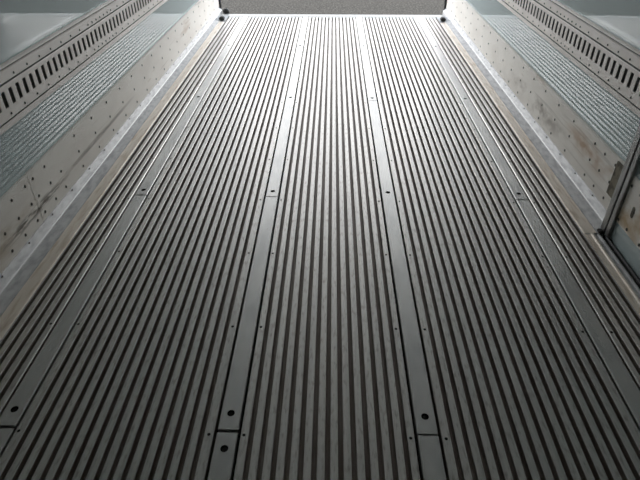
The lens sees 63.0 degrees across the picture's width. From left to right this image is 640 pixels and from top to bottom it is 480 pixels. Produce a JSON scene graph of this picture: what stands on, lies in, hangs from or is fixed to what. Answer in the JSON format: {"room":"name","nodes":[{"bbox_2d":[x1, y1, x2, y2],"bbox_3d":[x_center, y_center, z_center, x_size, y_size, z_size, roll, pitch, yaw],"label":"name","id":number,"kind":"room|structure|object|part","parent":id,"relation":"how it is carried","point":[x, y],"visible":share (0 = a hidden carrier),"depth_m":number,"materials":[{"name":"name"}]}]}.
{"room":"cargo space","nodes":[
{"label":"cargo space","id":0,"kind":"room"},
{"bbox_2d":[0,0,198,197],"bbox_3d":[-1.167,-1.071,1.743,0.058,2.250,7.550,1,36,1],"label":"wall","id":1,"kind":"structure","parent":0,"point":[23,23],"depth_m":2.24,"materials":[{"name":"grey metal"}]},
{"bbox_2d":[0,175,42,274],"bbox_3d":[-1.172,0.842,0.670,0.014,0.218,3.452,1,36,1],"label":"kick plate","id":2,"kind":"object","parent":1,"relation":"attached to","point":[20,216],"visible":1,"depth_m":1.95,"materials":[{"name":"grey metal"}]},
{"bbox_2d":[0,10,105,135],"bbox_3d":[-1.158,0.233,0.836,0.023,0.199,4.430,1,36,1],"label":"rail","id":3,"kind":"object","parent":1,"relation":"attached to","point":[31,76],"visible":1,"depth_m":2.13,"materials":[{"name":"grey metal"}]},
{"bbox_2d":[0,7,223,341],"bbox_3d":[-1.069,-0.205,2.393,0.133,0.082,7.481,1,36,1],"label":"baseboard","id":4,"kind":"structure","parent":1,"relation":"attached to","point":[20,280],"depth_m":2.37,"materials":[{"name":"metal"}]},
{"bbox_2d":[24,0,218,220],"bbox_3d":[-1.092,-1.334,3.713,0.014,0.218,4.021,1,36,1],"label":"kick plate","id":5,"kind":"object","parent":1,"relation":"attached to","point":[55,173],"visible":1,"depth_m":2.70,"materials":[{"name":"grey metal"}]},
{"bbox_2d":[93,0,167,49],"bbox_3d":[-1.077,-1.942,3.877,0.023,0.199,3.046,1,36,1],"label":"rail","id":6,"kind":"object","parent":1,"relation":"attached to","point":[116,18],"visible":0.98,"depth_m":2.88,"materials":[{"name":"grey metal"}]},
{"bbox_2d":[223,8,228,13],"bbox_3d":[-0.972,-2.371,5.420,0.065,0.061,0.054,1,36,1],"label":"bumper cover","id":7,"kind":"object","parent":1,"relation":"attached to","point":[225,11],"visible":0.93,"depth_m":5.40,"materials":[{"name":"black rubber"}]},
{"bbox_2d":[220,14,444,19],"bbox_3d":[0.123,-2.274,5.331,2.330,0.030,0.109,1,36,1],"label":"sill","id":8,"kind":"structure","parent":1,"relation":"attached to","point":[228,15],"depth_m":5.33,"materials":[{"name":"metal"}]},
{"bbox_2d":[207,20,639,479],"bbox_3d":[0.043,-0.056,2.369,2.480,0.130,7.440,1,36,1],"label":"floor","id":9,"kind":"structure","parent":0,"point":[308,20],"depth_m":1.82,"materials":[{"name":"grey metal"}]},
{"bbox_2d":[0,428,14,457],"bbox_3d":[-0.885,1.258,0.394,0.057,0.028,2.532,1,36,1],"label":"strip","id":10,"kind":"object","parent":9,"relation":"on","point":[6,434],"visible":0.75,"depth_m":1.40,"materials":[{"name":"metal"}]},
{"bbox_2d":[0,195,146,430],"bbox_3d":[-0.845,0.161,1.928,0.057,0.028,1.220,1,36,1],"label":"strip","id":11,"kind":"object","parent":9,"relation":"on","point":[14,412],"visible":0.98,"depth_m":1.73,"materials":[{"name":"metal"}]},
{"bbox_2d":[0,17,241,415],"bbox_3d":[-0.938,-0.121,2.322,0.135,0.031,7.273,1,36,1],"label":"floor panel","id":12,"kind":"object","parent":9,"relation":"on","point":[21,345],"visible":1,"depth_m":2.11,"materials":[{"name":"metal"}]},
{"bbox_2d":[0,17,301,479],"bbox_3d":[-0.530,-0.116,2.315,0.537,0.031,7.273,1,36,1],"label":"floor panel","id":13,"kind":"object","parent":9,"relation":"on","point":[135,390],"visible":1,"depth_m":1.79,"materials":[{"name":"metal"}]},
{"bbox_2d":[135,17,247,196],"bbox_3d":[-0.793,-1.226,3.866,0.057,0.028,3.527,1,36,1],"label":"strip","id":14,"kind":"object","parent":9,"relation":"on","point":[145,188],"visible":0.98,"depth_m":3.10,"materials":[{"name":"metal"}]},
{"bbox_2d":[207,432,238,479],"bbox_3d":[-0.276,1.265,0.383,0.057,0.028,2.532,1,36,1],"label":"strip","id":15,"kind":"object","parent":9,"relation":"on","point":[222,464],"visible":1,"depth_m":1.35,"materials":[{"name":"metal"}]},
{"bbox_2d":[217,16,228,21],"bbox_3d":[-0.976,-2.199,5.196,0.092,0.064,0.240,1,36,1],"label":"plate","id":16,"kind":"object","parent":9,"relation":"on","point":[220,18],"visible":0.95,"depth_m":5.14,"materials":[{"name":"silver metal"}]},
{"bbox_2d":[218,197,277,435],"bbox_3d":[-0.236,0.168,1.917,0.057,0.028,1.220,1,36,1],"label":"strip","id":17,"kind":"object","parent":9,"relation":"on","point":[230,421],"visible":1,"depth_m":1.72,"materials":[{"name":"metal"}]},
{"bbox_2d":[251,17,298,18],"bbox_3d":[-0.450,-2.240,5.285,0.541,0.030,0.027,1,36,1],"label":"end cap","id":18,"kind":"object","parent":9,"relation":"on","point":[251,17],"visible":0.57,"depth_m":5.27,"materials":[{"name":"metal"}]},
{"bbox_2d":[266,17,307,199],"bbox_3d":[-0.184,-1.217,3.853,0.057,0.028,3.531,1,36,1],"label":"strip","id":19,"kind":"object","parent":9,"relation":"on","point":[274,185],"visible":0.98,"depth_m":3.09,"materials":[{"name":"metal"}]},
{"bbox_2d":[233,18,420,479],"bbox_3d":[0.044,-0.109,2.304,0.466,0.031,7.273,1,36,1],"label":"floor panel","id":20,"kind":"object","parent":9,"relation":"on","point":[327,398],"visible":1,"depth_m":1.79,"materials":[{"name":"metal"}]},
{"bbox_2d":[309,17,355,19],"bbox_3d":[0.123,-2.233,5.274,0.472,0.030,0.027,1,36,1],"label":"end cap","id":21,"kind":"object","parent":9,"relation":"on","point":[309,17],"visible":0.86,"depth_m":5.26,"materials":[{"name":"metal"}]},
{"bbox_2d":[356,17,376,100],"bbox_3d":[0.367,-1.567,4.342,0.057,0.028,2.306,1,36,1],"label":"strip","id":22,"kind":"object","parent":9,"relation":"on","point":[369,84],"visible":0.98,"depth_m":4.03,"materials":[{"name":"metal"}]},
{"bbox_2d":[362,17,415,19],"bbox_3d":[0.695,-2.228,5.267,0.541,0.030,0.021,1,36,1],"label":"end cap","id":23,"kind":"object","parent":9,"relation":"on","point":[362,17],"visible":0.57,"depth_m":5.25,"materials":[{"name":"metal"}]},
{"bbox_2d":[368,101,437,439],"bbox_3d":[0.316,-0.181,2.404,0.057,0.028,2.448,1,36,1],"label":"strip","id":24,"kind":"object","parent":9,"relation":"on","point":[423,413],"visible":0.99,"depth_m":1.83,"materials":[{"name":"metal"}]},
{"bbox_2d":[416,436,446,479],"bbox_3d":[0.262,1.271,0.373,0.057,0.028,2.534,1,36,1],"label":"strip","id":25,"kind":"object","parent":9,"relation":"on","point":[431,462],"visible":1,"depth_m":1.34,"materials":[{"name":"metal"}]},
{"bbox_2d":[436,17,447,22],"bbox_3d":[1.215,-2.173,5.157,0.092,0.064,0.240,1,36,1],"label":"plate","id":26,"kind":"object","parent":9,"relation":"on","point":[440,19],"visible":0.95,"depth_m":5.10,"materials":[{"name":"silver metal"}]},
{"bbox_2d":[416,17,527,201],"bbox_3d":[0.961,-1.203,3.832,0.057,0.028,3.533,1,36,1],"label":"strip","id":27,"kind":"object","parent":9,"relation":"on","point":[512,184],"visible":0.98,"depth_m":3.07,"materials":[{"name":"metal"}]},
{"bbox_2d":[362,18,639,479],"bbox_3d":[0.616,-0.102,2.294,0.536,0.031,7.273,1,36,1],"label":"floor panel","id":28,"kind":"object","parent":9,"relation":"on","point":[520,390],"visible":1,"depth_m":1.79,"materials":[{"name":"metal"}]},
{"bbox_2d":[423,18,639,390],"bbox_3d":[1.023,-0.098,2.287,0.134,0.031,7.273,1,36,1],"label":"floor panel","id":29,"kind":"object","parent":9,"relation":"on","point":[614,312],"visible":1,"depth_m":2.21,"materials":[{"name":"metal"}]},
{"bbox_2d":[516,200,639,431],"bbox_3d":[0.910,0.183,1.894,0.057,0.028,1.213,1,36,1],"label":"strip","id":30,"kind":"object","parent":9,"relation":"on","point":[621,378],"visible":0.89,"depth_m":1.76,"materials":[{"name":"metal"}]},
{"bbox_2d":[583,233,639,316],"bbox_3d":[1.109,0.346,1.657,0.070,0.038,1.240,1,36,1],"label":"threshold","id":31,"kind":"object","parent":9,"relation":"on","point":[627,285],"visible":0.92,"depth_m":1.96,"materials":[{"name":"metal"}]},
{"bbox_2d":[466,0,639,161],"bbox_3d":[1.254,-1.042,1.700,0.058,2.250,7.550,1,36,1],"label":"wall","id":32,"kind":"structure","parent":0,"point":[615,123],"depth_m":2.43,"materials":[{"name":"grey metal"}]},
{"bbox_2d":[440,8,606,237],"bbox_3d":[1.197,-1.193,3.771,0.133,0.082,3.991,1,36,1],"label":"baseboard","id":33,"kind":"structure","parent":32,"relation":"attached to","point":[580,202],"depth_m":2.83,"materials":[{"name":"metal"}]},
{"bbox_2d":[446,0,624,209],"bbox_3d":[1.257,-1.323,3.695,0.014,0.218,3.961,1,36,1],"label":"kick plate","id":34,"kind":"object","parent":32,"relation":"attached to","point":[590,156],"visible":1,"depth_m":2.83,"materials":[{"name":"grey metal"}]},
{"bbox_2d":[497,0,574,52],"bbox_3d":[1.262,-1.914,3.835,0.023,0.199,3.046,1,36,1],"label":"rail","id":35,"kind":"object","parent":32,"relation":"attached to","point":[550,19],"visible":1,"depth_m":2.85,"materials":[{"name":"grey metal"}]},
{"bbox_2d":[561,12,639,116],"bbox_3d":[1.220,-0.762,2.224,0.023,0.199,0.913,1,36,1],"label":"rail","id":36,"kind":"object","parent":32,"relation":"attached to","point":[613,63],"visible":1,"depth_m":2.22,"materials":[{"name":"grey metal"}]},
{"bbox_2d":[597,124,639,234],"bbox_3d":[1.177,-0.955,1.566,0.070,2.196,0.156,1,36,1],"label":"post","id":37,"kind":"object","parent":32,"relation":"attached to","point":[620,173],"visible":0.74,"depth_m":2.07,"materials":[{"name":"grey metal"}]},
{"bbox_2d":[603,144,639,287],"bbox_3d":[1.175,-0.550,1.004,0.062,2.201,1.228,1,36,1],"label":"door","id":38,"kind":"structure","parent":32,"relation":"in","point":[622,234],"depth_m":1.98,"materials":[{"name":"grey metal"}]},
{"bbox_3d":[1.190,-0.904,1.492,0.057,2.192,0.022,1,36,1],"label":"frame","id":39,"kind":"part","parent":38,"relation":"part of","materials":[{"name":"grey metal"}]},
{"bbox_3d":[1.184,-0.550,0.997,0.043,2.192,1.192,1,36,1],"label":"panel","id":40,"kind":"part","parent":38,"relation":"part of","materials":[{"name":"grey metal"}]},
{"bbox_3d":[1.162,0.188,1.527,0.003,0.204,1.185,1,36,1],"label":"kick plate","id":41,"kind":"part","parent":38,"relation":"part of","materials":[{"name":"metal"}]},
{"label":"outside","id":42,"kind":"structure","parent":0,"visible":0},
{"bbox_2d":[221,0,443,14],"bbox_3d":[0.542,-12.558,21.748,120.000,0.100,130.000,1,36,1],"label":"ground","id":43,"kind":"structure","parent":42,"point":[336,7],"depth_m":10.86,"materials":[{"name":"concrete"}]}
]}

